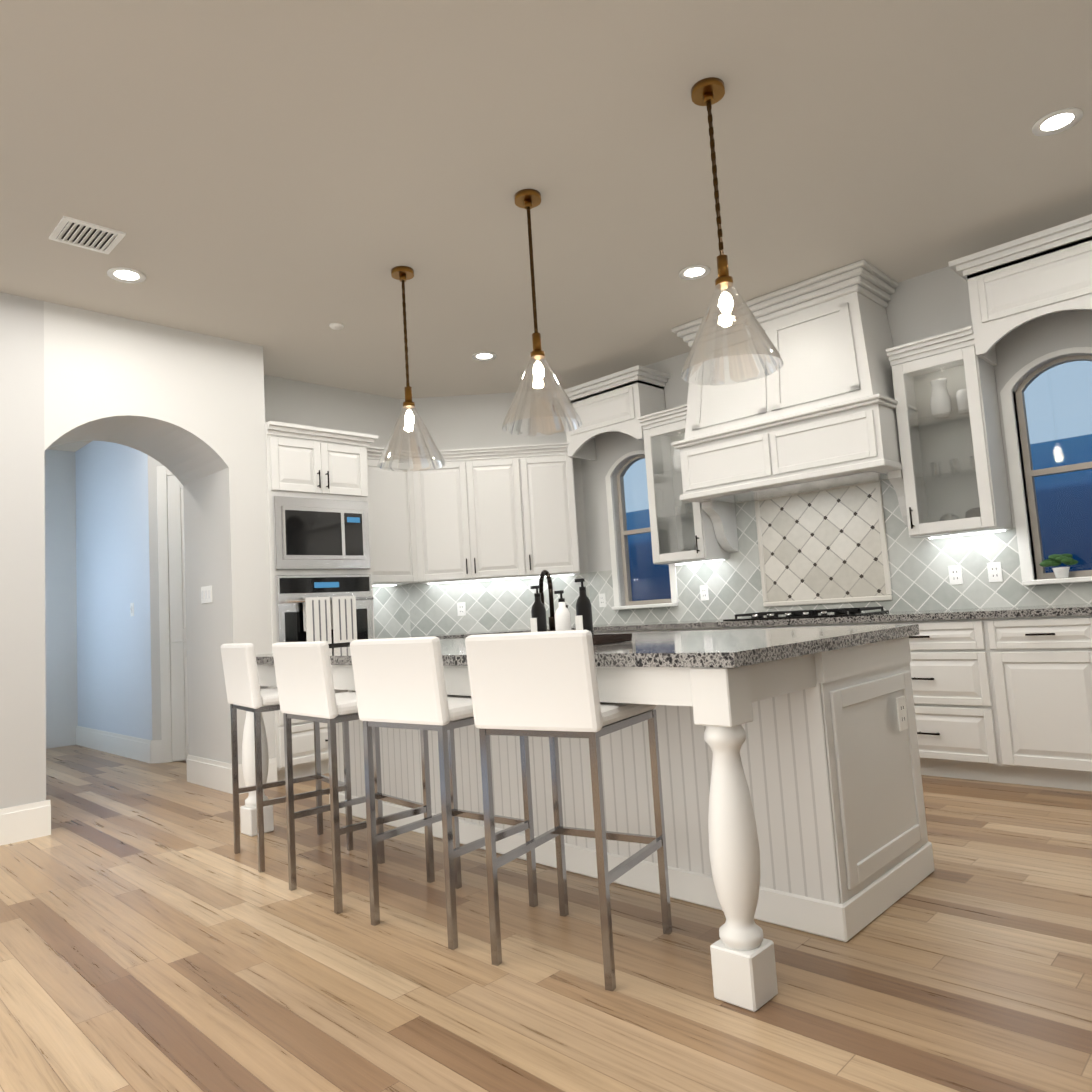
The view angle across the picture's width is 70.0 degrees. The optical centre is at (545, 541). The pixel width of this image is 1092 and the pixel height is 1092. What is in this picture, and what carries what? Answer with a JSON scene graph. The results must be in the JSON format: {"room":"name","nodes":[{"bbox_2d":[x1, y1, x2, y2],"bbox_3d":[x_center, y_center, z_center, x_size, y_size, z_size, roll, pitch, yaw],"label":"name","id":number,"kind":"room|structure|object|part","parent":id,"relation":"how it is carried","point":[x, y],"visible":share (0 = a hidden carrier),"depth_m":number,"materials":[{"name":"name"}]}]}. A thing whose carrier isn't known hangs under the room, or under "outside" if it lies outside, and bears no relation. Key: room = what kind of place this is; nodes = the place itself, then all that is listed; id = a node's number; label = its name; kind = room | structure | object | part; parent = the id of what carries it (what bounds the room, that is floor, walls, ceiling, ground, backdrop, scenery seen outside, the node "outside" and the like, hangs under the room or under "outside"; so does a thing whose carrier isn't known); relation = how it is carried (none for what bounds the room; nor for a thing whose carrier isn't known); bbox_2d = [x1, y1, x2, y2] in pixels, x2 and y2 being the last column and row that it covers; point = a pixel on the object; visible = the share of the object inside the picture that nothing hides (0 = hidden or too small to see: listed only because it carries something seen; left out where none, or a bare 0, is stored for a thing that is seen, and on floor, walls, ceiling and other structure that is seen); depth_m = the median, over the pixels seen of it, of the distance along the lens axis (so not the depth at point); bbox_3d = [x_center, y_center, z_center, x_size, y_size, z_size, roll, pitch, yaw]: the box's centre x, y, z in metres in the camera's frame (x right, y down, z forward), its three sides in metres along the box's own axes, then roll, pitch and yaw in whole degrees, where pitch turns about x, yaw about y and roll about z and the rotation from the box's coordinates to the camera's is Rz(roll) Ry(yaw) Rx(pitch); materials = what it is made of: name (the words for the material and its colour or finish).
{"room":"kitchen","nodes":[
{"label":"kitchen","id":0,"kind":"room"},
{"bbox_2d":[45,449,76,748],"bbox_3d":[-5.496,0.561,7.724,0.150,3.070,1.440,-9,-7,44],"label":"wall","id":1,"kind":"structure","parent":0,"point":[60,599],"depth_m":8.08,"materials":[{"name":"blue paint"}]},
{"bbox_2d":[73,441,151,739],"bbox_3d":[-4.168,0.462,7.550,2.300,3.070,0.150,-9,-7,44],"label":"wall","id":2,"kind":"structure","parent":0,"point":[98,635],"depth_m":7.38,"materials":[{"name":"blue paint"}]},
{"bbox_2d":[76,726,151,763],"bbox_3d":[-4.084,1.884,7.310,2.150,0.190,0.018,-9,-7,44],"label":"baseboard","id":3,"kind":"structure","parent":2,"relation":"attached to","point":[140,749],"depth_m":7.18,"materials":[{"name":"white wood"}]},
{"bbox_2d":[130,603,133,615],"bbox_3d":[-3.708,0.608,6.977,0.080,0.120,0.016,-9,-7,44],"label":"light switch","id":4,"kind":"object","parent":2,"relation":"attached to","point":[132,609],"visible":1,"depth_m":6.97,"materials":[{"name":"white plastic"}]},
{"bbox_2d":[0,292,228,808],"bbox_3d":[-4.544,-0.229,3.389,0.800,3.750,6.060,-9,-7,44],"label":"wall","id":5,"kind":"structure","parent":0,"point":[158,393],"depth_m":4.60,"materials":[{"name":"white paint"}]},
{"bbox_2d":[0,800,50,845],"bbox_3d":[-4.515,1.486,2.567,0.018,0.190,4.998,-9,-7,44],"label":"baseboard","id":6,"kind":"structure","parent":5,"relation":"attached to","point":[19,823],"depth_m":4.26,"materials":[{"name":"white wood"}]},
{"bbox_2d":[148,455,178,761],"bbox_3d":[-2.517,0.289,6.768,1.776,3.070,0.120,-4,-5,-1],"label":"wall","id":7,"kind":"structure","parent":0,"point":[153,463],"depth_m":6.68,"materials":[{"name":"white paint"}]},
{"bbox_2d":[151,740,161,763],"bbox_3d":[-2.502,1.719,6.570,1.626,0.190,0.017,-4,-5,-1],"label":"baseboard","id":8,"kind":"structure","parent":7,"relation":"attached to","point":[156,746],"depth_m":6.55,"materials":[{"name":"white wood"}]},
{"bbox_2d":[157,466,188,762],"bbox_3d":[-2.812,0.569,6.628,0.980,2.525,0.102,-4,-5,-1],"label":"hall door","id":9,"kind":"structure","parent":7,"relation":"in","point":[173,643],"depth_m":6.65,"materials":[{"name":"white wood"}]},
{"bbox_2d":[183,339,275,763],"bbox_3d":[-2.305,0.172,5.615,0.800,3.070,0.270,-9,-7,44],"label":"wall","id":10,"kind":"structure","parent":0,"point":[226,537],"depth_m":5.40,"materials":[{"name":"white paint"}]},
{"bbox_2d":[201,585,211,603],"bbox_3d":[-2.397,0.374,5.504,0.180,0.120,0.008,-9,-7,44],"label":"light switch","id":11,"kind":"object","parent":10,"relation":"attached to","point":[206,594],"visible":1,"depth_m":5.49,"materials":[{"name":"white plastic"}]},
{"bbox_2d":[186,755,243,793],"bbox_3d":[-2.310,1.600,5.378,0.818,0.190,0.018,-9,-7,44],"label":"baseboard","id":12,"kind":"structure","parent":10,"relation":"attached to","point":[209,773],"depth_m":5.35,"materials":[{"name":"white wood"}]},
{"bbox_2d":[264,375,401,637],"bbox_3d":[-1.814,0.221,6.498,0.160,3.070,1.680,-9,-7,44],"label":"wall","id":13,"kind":"structure","parent":0,"point":[290,401],"depth_m":6.58,"materials":[{"name":"white paint"}]},
{"bbox_2d":[373,584,410,638],"bbox_3d":[-1.478,0.599,6.662,0.008,0.465,0.760,-9,-7,44],"label":"backsplash","id":14,"kind":"structure","parent":13,"relation":"attached to","point":[391,611],"depth_m":6.79,"materials":[{"name":"tile"}]},
{"bbox_2d":[373,454,416,585],"bbox_3d":[-1.420,-0.167,6.561,0.375,1.053,0.665,-9,-7,44],"label":"upper cabinet","id":15,"kind":"object","parent":13,"relation":"attached to","point":[394,496],"depth_m":6.50,"materials":[{"name":"white wood"}]},
{"bbox_2d":[400,389,587,630],"bbox_3d":[-0.438,0.185,7.055,1.920,3.070,0.150,-4,-5,-1],"label":"wall","id":16,"kind":"structure","parent":0,"point":[463,421],"depth_m":7.09,"materials":[{"name":"white paint"}]},
{"bbox_2d":[409,446,524,583],"bbox_3d":[-0.664,-0.193,6.800,0.935,1.053,0.941,-9,-7,44],"label":"upper cabinet","id":17,"kind":"object","parent":16,"relation":"attached to","point":[468,526],"depth_m":6.66,"materials":[{"name":"white wood"}]},
{"bbox_2d":[409,573,589,635],"bbox_3d":[-0.410,0.558,6.942,1.612,0.465,0.008,-4,-5,-1],"label":"backsplash","id":18,"kind":"structure","parent":16,"relation":"attached to","point":[497,605],"depth_m":6.94,"materials":[{"name":"tile"}]},
{"bbox_2d":[457,602,465,615],"bbox_3d":[-0.752,0.600,6.929,0.075,0.118,0.007,-4,-5,-1],"label":"electrical outlet","id":19,"kind":"object","parent":18,"relation":"attached to","point":[461,609],"visible":0.48,"depth_m":6.92,"materials":[{"name":"white plastic"}]},
{"bbox_2d":[517,444,592,577],"bbox_3d":[0.012,-0.233,6.828,0.561,1.053,0.608,-9,-7,44],"label":"upper cabinet","id":20,"kind":"object","parent":16,"relation":"attached to","point":[548,500],"depth_m":6.68,"materials":[{"name":"white wood"}]},
{"bbox_2d":[0,745,1091,1091],"bbox_3d":[-1.552,1.523,3.302,12.200,0.120,10.600,-9,-7,44],"label":"floor","id":21,"kind":"structure","parent":0,"point":[158,933],"depth_m":2.33,"materials":[{"name":"brown wood"}]},
{"bbox_2d":[221,643,352,872],"bbox_3d":[-1.249,0.979,3.755,0.481,1.004,0.444,0,-6,-37],"label":"stool","id":22,"kind":"object","parent":21,"relation":"on","point":[244,691],"visible":0.79,"depth_m":3.67,"materials":[{"name":"silver metal"}]},
{"bbox_3d":[-1.271,0.626,3.787,0.481,0.295,0.444,0,-6,-37],"label":"seat","id":23,"kind":"part","parent":22,"relation":"part of","materials":[{"name":"white leather"}]},
{"bbox_2d":[265,426,376,780],"bbox_3d":[-1.805,0.472,5.880,0.638,2.460,0.820,-9,-7,44],"label":"tall cabinet","id":24,"kind":"object","parent":21,"relation":"on","point":[322,503],"depth_m":5.64,"materials":[{"name":"white wood"}]},
{"bbox_2d":[272,641,434,913],"bbox_3d":[-0.793,0.902,3.211,0.481,1.004,0.444,1,-7,-43],"label":"stool","id":25,"kind":"object","parent":21,"relation":"on","point":[305,682],"visible":0.79,"depth_m":3.12,"materials":[{"name":"silver metal"}]},
{"bbox_3d":[-0.815,0.549,3.242,0.481,0.295,0.444,1,-7,-43],"label":"seat","id":26,"kind":"part","parent":25,"relation":"part of","materials":[{"name":"white leather"}]},
{"bbox_2d":[350,636,537,949],"bbox_3d":[-0.365,0.841,2.834,0.444,1.004,0.481,-8,-6,38],"label":"stool","id":27,"kind":"object","parent":21,"relation":"on","point":[400,683],"visible":0.9,"depth_m":2.71,"materials":[{"name":"silver metal"}]},
{"bbox_3d":[-0.387,0.489,2.865,0.444,0.295,0.481,-8,-6,38],"label":"seat","id":28,"kind":"part","parent":27,"relation":"part of","materials":[{"name":"white leather"}]},
{"bbox_2d":[465,630,671,991],"bbox_3d":[0.084,0.783,2.493,0.444,1.004,0.481,-7,-6,31],"label":"stool","id":29,"kind":"object","parent":21,"relation":"on","point":[540,684],"visible":0.98,"depth_m":2.36,"materials":[{"name":"silver metal"}]},
{"bbox_3d":[0.061,0.430,2.525,0.444,0.295,0.481,-7,-6,31],"label":"seat","id":30,"kind":"part","parent":29,"relation":"part of","materials":[{"name":"white leather"}]},
{"bbox_2d":[240,630,933,1011],"bbox_3d":[-0.097,0.950,3.555,3.079,0.884,1.314,-9,-7,44],"label":"kitchen island","id":31,"kind":"object","parent":21,"relation":"on","point":[792,786],"depth_m":2.62,"materials":[{"name":"white wood"}]},
{"bbox_2d":[256,624,918,661],"bbox_3d":[-0.127,0.491,3.616,3.090,0.040,1.355,-9,-7,44],"label":"island countertop","id":32,"kind":"structure","parent":31,"relation":"on","point":[717,645],"depth_m":2.67,"materials":[{"name":"grey stone"}]},
{"bbox_2d":[536,574,570,631],"bbox_3d":[0.010,0.306,3.703,0.203,0.324,0.124,-9,-7,44],"label":"faucet","id":33,"kind":"object","parent":32,"relation":"on","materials":[{"name":"black metal"}]},
{"bbox_2d":[507,578,632,645],"bbox_3d":[0.081,0.291,3.232,0.200,0.260,0.540,1,-7,-42],"label":"sink","id":34,"kind":"object","parent":32,"relation":"on","point":[583,618],"depth_m":3.20,"materials":[{"name":"black metal"}]},
{"bbox_2d":[909,630,1016,783],"bbox_3d":[2.343,0.892,4.589,0.813,0.880,0.610,-9,-7,44],"label":"base cabinet","id":35,"kind":"object","parent":21,"relation":"on","point":[964,723],"depth_m":4.25,"materials":[{"name":"white wood"}]},
{"bbox_2d":[382,603,1091,638],"bbox_3d":[1.291,0.507,4.736,6.622,0.039,1.890,-9,-7,44],"label":"countertop","id":36,"kind":"structure","parent":35,"relation":"on","point":[1065,616],"depth_m":4.40,"materials":[{"name":"grey stone"}]},
{"bbox_2d":[721,606,888,621],"bbox_3d":[1.715,0.481,5.190,0.920,0.040,0.520,-9,-7,44],"label":"cooktop","id":37,"kind":"object","parent":36,"relation":"in","point":[840,612],"depth_m":5.02,"materials":[{"name":"black metal"}]},
{"bbox_2d":[1001,630,1091,790],"bbox_3d":[2.770,0.828,4.172,0.520,0.880,0.610,-9,-7,44],"label":"base cabinet","id":38,"kind":"object","parent":21,"relation":"on","point":[1048,673],"depth_m":3.96,"materials":[{"name":"white wood"}]},
{"bbox_2d":[0,0,1091,451],"bbox_3d":[-2.494,-1.927,3.659,10.300,0.780,9.250,-9,-7,44],"label":"ceiling","id":39,"kind":"structure","parent":0,"point":[284,182],"depth_m":3.49,"materials":[{"name":"beige paint"}]},
{"bbox_2d":[49,216,125,253],"bbox_3d":[-2.284,-1.520,3.883,0.270,0.014,0.270,-9,-7,44],"label":"ceiling vent","id":40,"kind":"object","parent":39,"relation":"in","point":[84,234],"visible":0.98,"depth_m":3.87,"materials":[{"name":"white metal"}]},
{"bbox_2d":[107,267,145,282],"bbox_3d":[-2.330,-1.479,4.333,0.189,0.008,0.189,-7,-6,35],"label":"recessed light","id":41,"kind":"object","parent":39,"relation":"in","point":[121,274],"depth_m":4.33,"materials":[{"name":"white"}]},
{"bbox_2d":[329,323,342,329],"bbox_3d":[-1.412,-1.449,5.253,0.091,0.021,0.091,-7,-6,35],"label":"smoke detector","id":42,"kind":"object","parent":39,"relation":"attached to","point":[336,326],"visible":0.98,"depth_m":5.21,"materials":[{"name":"white plastic"}]},
{"bbox_2d":[377,266,445,471],"bbox_3d":[-0.793,-0.997,4.450,0.380,1.139,0.380,-9,-7,44],"label":"pendant light","id":43,"kind":"object","parent":39,"relation":"hanging from","point":[402,274],"visible":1,"depth_m":4.40,"materials":[{"name":"clear glass"}]},
{"bbox_3d":[-0.768,-0.600,4.414,0.380,0.340,0.380,-9,-7,44],"label":"lamp shade","id":44,"kind":"part","parent":43,"relation":"part of","materials":[{"name":"clear glass"}]},
{"bbox_2d":[472,352,496,360],"bbox_3d":[-0.479,-1.440,6.061,0.189,0.008,0.189,-7,-6,35],"label":"recessed light","id":45,"kind":"object","parent":39,"relation":"in","point":[481,356],"depth_m":6.06,"materials":[{"name":"white"}]},
{"bbox_2d":[502,189,581,435],"bbox_3d":[-0.054,-1.108,3.727,0.380,1.139,0.380,-9,-7,44],"label":"pendant light","id":46,"kind":"object","parent":39,"relation":"hanging from","point":[527,199],"visible":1,"depth_m":3.68,"materials":[{"name":"clear glass"}]},
{"bbox_3d":[-0.029,-0.711,3.691,0.380,0.340,0.380,-9,-7,44],"label":"lamp shade","id":47,"kind":"part","parent":46,"relation":"part of","materials":[{"name":"clear glass"}]},
{"bbox_2d":[679,265,709,279],"bbox_3d":[0.907,-1.643,4.761,0.189,0.008,0.189,-7,-6,35],"label":"recessed light","id":48,"kind":"object","parent":39,"relation":"in","point":[693,272],"depth_m":4.76,"materials":[{"name":"white"}]},
{"bbox_2d":[681,77,782,384],"bbox_3d":[0.671,-1.216,3.017,0.380,1.139,0.380,-9,-7,44],"label":"pendant light","id":49,"kind":"object","parent":39,"relation":"hanging from","point":[726,298],"visible":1,"depth_m":2.97,"materials":[{"name":"clear glass"}]},
{"bbox_3d":[0.696,-0.819,2.982,0.380,0.340,0.380,-9,-7,44],"label":"lamp shade","id":50,"kind":"part","parent":49,"relation":"part of","materials":[{"name":"clear glass"}]},
{"bbox_2d":[1032,108,1082,135],"bbox_3d":[2.250,-1.846,3.433,0.189,0.008,0.189,-7,-6,35],"label":"recessed light","id":51,"kind":"object","parent":39,"relation":"in","point":[1058,121],"depth_m":3.43,"materials":[{"name":"white"}]},
{"bbox_2d":[581,266,1091,611],"bbox_3d":[1.934,-0.097,5.566,4.650,3.070,0.150,-9,-7,44],"label":"wall","id":52,"kind":"structure","parent":0,"point":[930,304],"depth_m":5.02,"materials":[{"name":"white paint"}]},
{"bbox_2d":[605,450,678,609],"bbox_3d":[0.815,-0.106,6.589,0.660,1.330,0.190,-9,-7,44],"label":"window","id":53,"kind":"structure","parent":52,"relation":"in","point":[626,570],"depth_m":6.75,"materials":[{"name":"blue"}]},
{"bbox_2d":[677,310,768,441],"bbox_3d":[1.393,-1.119,5.595,0.680,0.745,0.584,-9,-7,44],"label":"upper cabinet","id":54,"kind":"object","parent":52,"relation":"attached to","point":[709,409],"depth_m":5.43,"materials":[{"name":"white wood"}]},
{"bbox_2d":[677,422,820,501],"bbox_3d":[1.435,-0.541,5.537,0.756,0.370,0.584,-9,-7,44],"label":"upper cabinet","id":55,"kind":"object","parent":52,"relation":"attached to","point":[734,465],"depth_m":5.33,"materials":[{"name":"white wood"}]},
{"bbox_2d":[671,259,925,552],"bbox_3d":[1.642,-0.813,5.314,1.490,1.646,0.623,-9,-7,44],"label":"range hood","id":56,"kind":"object","parent":52,"relation":"attached to","point":[832,416],"depth_m":5.02,"materials":[{"name":"white wood"}]},
{"bbox_2d":[754,480,891,606],"bbox_3d":[1.909,0.026,5.458,0.930,0.820,0.018,-9,-7,44],"label":"backsplash","id":57,"kind":"structure","parent":52,"relation":"attached to","point":[826,546],"depth_m":5.43,"materials":[{"name":"white tile"}]},
{"bbox_2d":[757,274,908,421],"bbox_3d":[1.877,-1.192,5.122,0.680,0.745,0.584,-9,-7,44],"label":"upper cabinet","id":58,"kind":"object","parent":52,"relation":"attached to","point":[847,394],"depth_m":4.94,"materials":[{"name":"white wood"}]},
{"bbox_2d":[588,479,1091,624],"bbox_3d":[1.887,0.046,5.497,4.250,0.940,0.008,-9,-7,44],"label":"backsplash","id":59,"kind":"structure","parent":52,"relation":"attached to","point":[919,574],"depth_m":5.08,"materials":[{"name":"tile"}]},
{"bbox_2d":[599,593,605,606],"bbox_3d":[0.495,0.515,6.842,0.075,0.118,0.006,-9,-7,44],"label":"outlet","id":60,"kind":"object","parent":59,"relation":"attached to","point":[602,599],"depth_m":6.84,"materials":[{"name":"white plastic"}]},
{"bbox_2d":[700,585,708,600],"bbox_3d":[1.241,0.403,6.112,0.075,0.118,0.006,-9,-7,44],"label":"outlet","id":61,"kind":"object","parent":59,"relation":"attached to","point":[704,594],"depth_m":6.11,"materials":[{"name":"white plastic"}]},
{"bbox_2d":[948,565,962,584],"bbox_3d":[2.541,0.208,4.839,0.075,0.118,0.006,-9,-7,44],"label":"outlet","id":62,"kind":"object","parent":59,"relation":"attached to","point":[955,572],"depth_m":4.84,"materials":[{"name":"white plastic"}]},
{"bbox_2d":[987,562,1002,581],"bbox_3d":[2.698,0.184,4.686,0.075,0.118,0.006,-9,-7,44],"label":"outlet","id":63,"kind":"object","parent":59,"relation":"attached to","point":[993,568],"depth_m":4.68,"materials":[{"name":"white plastic"}]},
{"bbox_2d":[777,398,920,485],"bbox_3d":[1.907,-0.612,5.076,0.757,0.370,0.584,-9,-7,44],"label":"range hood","id":64,"kind":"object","parent":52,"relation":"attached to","point":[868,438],"depth_m":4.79,"materials":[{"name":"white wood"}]},
{"bbox_2d":[1000,347,1091,585],"bbox_3d":[3.018,-0.437,4.433,0.660,1.330,0.190,-9,-7,44],"label":"window","id":65,"kind":"structure","parent":52,"relation":"in","point":[1019,494],"depth_m":4.59,"materials":[{"name":"beige"}]},
{"bbox_2d":[1039,554,1077,577],"bbox_3d":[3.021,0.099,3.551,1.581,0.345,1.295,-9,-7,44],"label":"potted plant","id":66,"kind":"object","parent":65,"relation":"on","point":[1058,560],"depth_m":4.43,"materials":[{"name":"green plant"}]},
{"bbox_2d":[623,361,1091,600],"bbox_3d":[2.380,-0.126,6.279,6.000,3.200,0.010,-9,-7,44],"label":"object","id":67,"kind":"object","parent":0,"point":[1060,374],"depth_m":5.25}
]}

